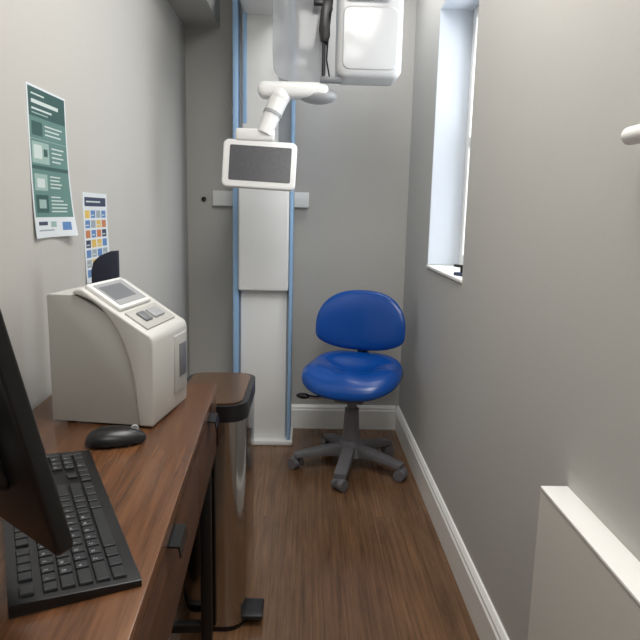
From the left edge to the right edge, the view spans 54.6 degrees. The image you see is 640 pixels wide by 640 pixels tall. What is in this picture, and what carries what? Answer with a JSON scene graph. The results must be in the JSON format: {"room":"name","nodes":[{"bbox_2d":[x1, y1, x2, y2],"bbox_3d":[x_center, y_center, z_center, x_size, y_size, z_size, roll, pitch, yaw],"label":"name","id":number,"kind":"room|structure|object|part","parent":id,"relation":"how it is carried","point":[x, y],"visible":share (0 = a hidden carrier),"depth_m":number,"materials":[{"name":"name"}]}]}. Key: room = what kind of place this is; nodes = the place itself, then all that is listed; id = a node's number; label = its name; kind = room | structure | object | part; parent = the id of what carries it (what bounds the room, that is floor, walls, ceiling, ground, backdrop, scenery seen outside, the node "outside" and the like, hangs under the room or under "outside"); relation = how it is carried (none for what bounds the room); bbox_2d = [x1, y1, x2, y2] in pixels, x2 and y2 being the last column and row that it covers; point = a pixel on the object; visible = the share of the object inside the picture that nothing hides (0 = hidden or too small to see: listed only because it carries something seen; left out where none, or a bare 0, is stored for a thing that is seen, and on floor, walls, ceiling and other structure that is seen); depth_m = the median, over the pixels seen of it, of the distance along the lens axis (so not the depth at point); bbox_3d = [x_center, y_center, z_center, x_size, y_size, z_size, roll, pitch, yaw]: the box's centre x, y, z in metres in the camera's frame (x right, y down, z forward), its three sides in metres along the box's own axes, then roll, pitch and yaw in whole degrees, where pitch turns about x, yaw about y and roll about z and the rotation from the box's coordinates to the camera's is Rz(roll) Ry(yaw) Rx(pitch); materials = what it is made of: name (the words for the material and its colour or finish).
{"room":"radiology room","nodes":[
{"label":"radiology room","id":0,"kind":"room"},
{"bbox_2d":[0,0,189,409],"bbox_3d":[-0.718,-0.223,1.021,0.100,2.500,4.717,1,10,-1],"label":"wall","id":1,"kind":"structure","parent":0,"point":[117,66],"depth_m":1.88,"materials":[{"name":"paint"}]},
{"bbox_2d":[25,81,77,238],"bbox_3d":[-0.667,-0.388,1.555,0.021,0.356,0.232,1,10,-1],"label":"poster","id":2,"kind":"object","parent":1,"relation":"attached to","point":[54,216],"visible":1,"depth_m":1.55,"materials":[{"name":"green paper"}]},
{"bbox_2d":[82,192,108,283],"bbox_3d":[-0.682,-0.255,1.908,0.011,0.265,0.216,1,10,-1],"label":"poster","id":3,"kind":"object","parent":1,"relation":"attached to","point":[95,224],"visible":0.8,"depth_m":1.88,"materials":[{"name":"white paper"}]},
{"bbox_2d":[167,0,219,27],"bbox_3d":[-0.579,-1.492,2.073,0.180,0.352,2.217,1,10,-1],"label":"ceiling beam","id":4,"kind":"structure","parent":1,"relation":"attached to","point":[192,13],"depth_m":2.98,"materials":[{"name":"paint"}]},
{"bbox_2d":[185,0,416,406],"bbox_3d":[-0.021,-0.620,3.412,1.592,2.500,0.100,1,10,-1],"label":"wall","id":5,"kind":"structure","parent":0,"point":[353,150],"depth_m":3.35,"materials":[{"name":"paint"}]},
{"bbox_2d":[291,404,395,429],"bbox_3d":[-0.155,0.551,3.552,1.174,0.138,0.018,1,10,-1],"label":"baseboard","id":6,"kind":"structure","parent":5,"relation":"attached to","point":[311,416],"depth_m":3.55,"materials":[{"name":"grey wood"}]},
{"bbox_2d":[170,428,479,639],"bbox_3d":[0.000,1.062,1.258,1.592,0.080,4.917,1,10,-1],"label":"floor","id":7,"kind":"structure","parent":0,"point":[368,560],"depth_m":2.23,"materials":[{"name":"brown wood"}]},
{"bbox_2d":[0,383,218,639],"bbox_3d":[-0.420,0.682,0.934,0.418,0.760,1.620,1,10,-4],"label":"desk","id":8,"kind":"object","parent":7,"relation":"on","point":[158,488],"visible":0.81,"depth_m":1.04,"materials":[{"name":"brown wood"}]},
{"bbox_2d":[0,309,72,555],"bbox_3d":[-0.498,0.132,0.724,0.440,0.391,0.194,9,12,38],"label":"computer monitor","id":9,"kind":"object","parent":8,"relation":"on","point":[30,501],"visible":1,"depth_m":0.65,"materials":[{"name":"black plastic"}]},
{"bbox_2d":[4,450,141,618],"bbox_3d":[-0.394,0.286,0.935,0.148,0.020,0.469,-4,11,-27],"label":"keyboard","id":10,"kind":"object","parent":8,"relation":"on","point":[100,561],"visible":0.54,"depth_m":0.80,"materials":[{"name":"black plastic"}]},
{"bbox_2d":[91,250,119,282],"bbox_3d":[-0.550,-0.003,1.604,0.072,0.355,0.046,0,10,-5],"label":"file holder","id":11,"kind":"object","parent":8,"relation":"on","point":[106,266],"visible":0.28,"depth_m":1.57,"materials":[{"name":"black plastic"}]},
{"bbox_2d":[85,424,145,447],"bbox_3d":[-0.405,0.227,1.230,0.116,0.033,0.066,-2,10,-19],"label":"computer mouse","id":12,"kind":"object","parent":8,"relation":"on","point":[112,435],"visible":1,"depth_m":1.21,"materials":[{"name":"black plastic"}]},
{"bbox_2d":[47,277,186,426],"bbox_3d":[-0.447,0.061,1.409,0.236,0.301,0.215,2,10,7],"label":"scanner","id":13,"kind":"object","parent":8,"relation":"on","point":[118,355],"visible":1,"depth_m":1.32,"materials":[{"name":"plastic"}]},
{"bbox_3d":[-0.378,-0.010,1.384,0.052,0.036,0.163,2,10,7],"label":"button panel","id":14,"kind":"part","parent":13,"relation":"part of","materials":[{"name":"plastic"}]},
{"bbox_3d":[-0.329,0.098,1.458,0.008,0.136,0.078,2,10,7],"label":"slot panel","id":15,"kind":"part","parent":13,"relation":"part of","materials":[{"name":"plastic"}]},
{"bbox_3d":[-0.242,0.405,0.987,0.019,0.159,0.646,1,10,-4],"label":"drawer","id":16,"kind":"part","parent":8,"relation":"part of","materials":[{"name":"brown wood"}]},
{"bbox_3d":[-0.219,0.340,0.957,0.021,0.020,0.068,1,10,-4],"label":"handle","id":17,"kind":"part","parent":8,"relation":"part of","materials":[{"name":"black plastic"}]},
{"bbox_3d":[-0.317,0.643,1.728,0.030,0.570,0.030,1,10,-4],"label":"leg","id":18,"kind":"part","parent":8,"relation":"part of","materials":[{"name":"black metal"}]},
{"bbox_3d":[-0.279,0.316,1.500,0.019,0.159,0.391,1,10,-4],"label":"drawer","id":19,"kind":"part","parent":8,"relation":"part of","materials":[{"name":"brown wood"}]},
{"bbox_3d":[-0.258,0.245,1.505,0.021,0.020,0.068,1,10,-4],"label":"handle","id":20,"kind":"part","parent":8,"relation":"part of","materials":[{"name":"black plastic"}]},
{"bbox_2d":[177,372,263,631],"bbox_3d":[-0.299,0.544,1.938,0.263,0.695,0.366,1,10,-1],"label":"pedal bin","id":21,"kind":"object","parent":7,"relation":"on","point":[232,473],"visible":0.62,"depth_m":1.79,"materials":[{"name":"metal"}]},
{"bbox_3d":[-0.315,0.204,1.879,0.186,0.005,0.336,1,10,-1],"label":"lid","id":22,"kind":"part","parent":21,"relation":"part of","materials":[{"name":"brown wood"}]},
{"bbox_2d":[213,0,403,445],"bbox_3d":[-0.129,-0.475,2.965,0.877,2.360,0.817,1,10,-1],"label":"machine","id":23,"kind":"object","parent":7,"relation":"on","point":[280,47],"visible":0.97,"depth_m":2.95,"materials":[{"name":"white plastic"}]},
{"bbox_3d":[-0.422,-0.534,3.191,0.028,2.332,0.218,1,10,-1],"label":"edge trim","id":24,"kind":"part","parent":23,"relation":"part of","materials":[{"name":"blue plastic"}]},
{"bbox_3d":[-0.015,-1.454,2.688,0.684,0.110,0.594,1,10,-1],"label":"overhead arm","id":25,"kind":"part","parent":23,"relation":"part of","materials":[{"name":"white plastic"}]},
{"bbox_3d":[-0.286,-1.196,3.003,0.175,0.958,0.049,1,10,-1],"label":"rail","id":26,"kind":"part","parent":23,"relation":"part of","materials":[{"name":"white plastic"}]},
{"bbox_3d":[-0.298,0.238,3.264,0.237,0.791,0.024,1,10,-1],"label":"panel","id":27,"kind":"part","parent":23,"relation":"part of","materials":[{"name":"white plastic"}]},
{"bbox_3d":[-0.145,-0.529,3.197,0.018,2.332,0.218,1,10,-1],"label":"edge trim","id":28,"kind":"part","parent":23,"relation":"part of","materials":[{"name":"plastic"}]},
{"bbox_3d":[-0.111,-0.952,2.576,0.292,0.062,0.105,1,10,-1],"label":"swing arm","id":29,"kind":"part","parent":23,"relation":"part of","materials":[{"name":"white plastic"}]},
{"bbox_3d":[0.017,-1.171,2.498,0.014,0.403,0.014,1,10,-1],"label":"positioner rod","id":30,"kind":"part","parent":23,"relation":"part of","materials":[{"name":"black plastic"}]},
{"bbox_2d":[288,290,407,491],"bbox_3d":[0.152,0.304,2.937,0.572,0.848,0.565,4,10,15],"label":"swivel chair","id":31,"kind":"object","parent":7,"relation":"on","point":[363,321],"visible":1,"depth_m":2.98,"materials":[{"name":"blue leather"}]},
{"bbox_3d":[0.006,0.360,2.919,0.176,0.026,0.019,0,10,-8],"label":"lever","id":32,"kind":"part","parent":31,"relation":"part of","materials":[{"name":"black metal"}]},
{"bbox_3d":[-0.002,0.629,3.000,0.242,0.071,0.060,0,10,-5],"label":"leg","id":33,"kind":"part","parent":31,"relation":"part of","materials":[{"name":"grey plastic"}]},
{"bbox_3d":[0.089,0.605,3.151,0.060,0.071,0.242,-3,11,-23],"label":"leg","id":34,"kind":"part","parent":31,"relation":"part of","materials":[{"name":"grey plastic"}]},
{"bbox_3d":[0.115,0.654,2.869,0.060,0.071,0.242,3,10,12],"label":"leg","id":35,"kind":"part","parent":31,"relation":"part of","materials":[{"name":"grey plastic"}]},
{"bbox_3d":[0.151,0.511,2.994,0.084,0.180,0.084,4,10,15],"label":"stem","id":36,"kind":"part","parent":31,"relation":"part of","materials":[{"name":"grey plastic"}]},
{"bbox_3d":[0.154,0.261,2.941,0.470,0.151,0.410,4,10,15],"label":"seat","id":37,"kind":"part","parent":31,"relation":"part of","materials":[{"name":"blue leather"}]},
{"bbox_3d":[0.205,0.004,3.060,0.448,0.297,0.101,4,10,15],"label":"backrest","id":38,"kind":"part","parent":31,"relation":"part of","materials":[{"name":"blue leather"}]},
{"bbox_3d":[0.262,0.616,3.112,0.242,0.071,0.060,-7,13,-41],"label":"leg","id":39,"kind":"part","parent":31,"relation":"part of","materials":[{"name":"grey plastic"}]},
{"bbox_3d":[0.278,0.646,2.938,0.242,0.071,0.060,7,11,30],"label":"leg","id":40,"kind":"part","parent":31,"relation":"part of","materials":[{"name":"grey plastic"}]},
{"bbox_2d":[399,0,639,639],"bbox_3d":[0.674,-0.198,1.054,0.300,2.500,4.717,1,10,-1],"label":"wall","id":41,"kind":"structure","parent":0,"point":[521,376],"depth_m":1.50,"materials":[{"name":"paint"}]},
{"bbox_2d":[426,265,461,283],"bbox_3d":[0.602,-0.186,2.483,0.236,0.014,0.639,1,10,-1],"label":"window sill","id":42,"kind":"structure","parent":41,"relation":"attached to","point":[448,271],"depth_m":2.53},
{"bbox_2d":[395,406,508,639],"bbox_3d":[0.463,0.740,2.537,0.018,0.138,2.107,1,10,-1],"label":"baseboard","id":43,"kind":"structure","parent":41,"relation":"attached to","point":[486,621],"depth_m":2.16,"materials":[{"name":"white wood"}]},
{"bbox_2d":[428,0,478,274],"bbox_3d":[0.617,-0.726,2.390,0.229,1.078,0.639,1,10,-1],"label":"window","id":44,"kind":"structure","parent":41,"relation":"attached to","point":[456,16],"depth_m":2.69,"materials":[{"name":"white glass"}]},
{"bbox_2d":[454,264,462,275],"bbox_3d":[0.525,-0.185,2.309,0.040,0.040,0.080,-3,11,-21],"label":"window latch","id":45,"kind":"object","parent":41,"relation":"in","point":[455,265],"depth_m":2.30,"materials":[{"name":"black metal"}]},
{"bbox_2d":[527,490,639,639],"bbox_3d":[0.492,0.831,0.451,0.056,0.671,1.785,1,10,-1],"label":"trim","id":46,"kind":"structure","parent":41,"relation":"attached to","point":[575,596],"depth_m":1.12,"materials":[{"name":"paint"}]},
{"bbox_2d":[540,486,639,605],"bbox_3d":[0.499,0.496,0.394,0.057,0.008,1.786,1,10,-1],"label":"trim","id":47,"kind":"structure","parent":41,"relation":"attached to","point":[624,566],"depth_m":1.07,"materials":[{"name":"white wood"}]},
{"bbox_2d":[621,124,639,144],"bbox_3d":[0.509,-0.252,0.750,0.046,0.040,0.514,1,10,-1],"label":"wall rail","id":48,"kind":"object","parent":41,"relation":"attached to","point":[630,135],"visible":1,"depth_m":0.96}
]}

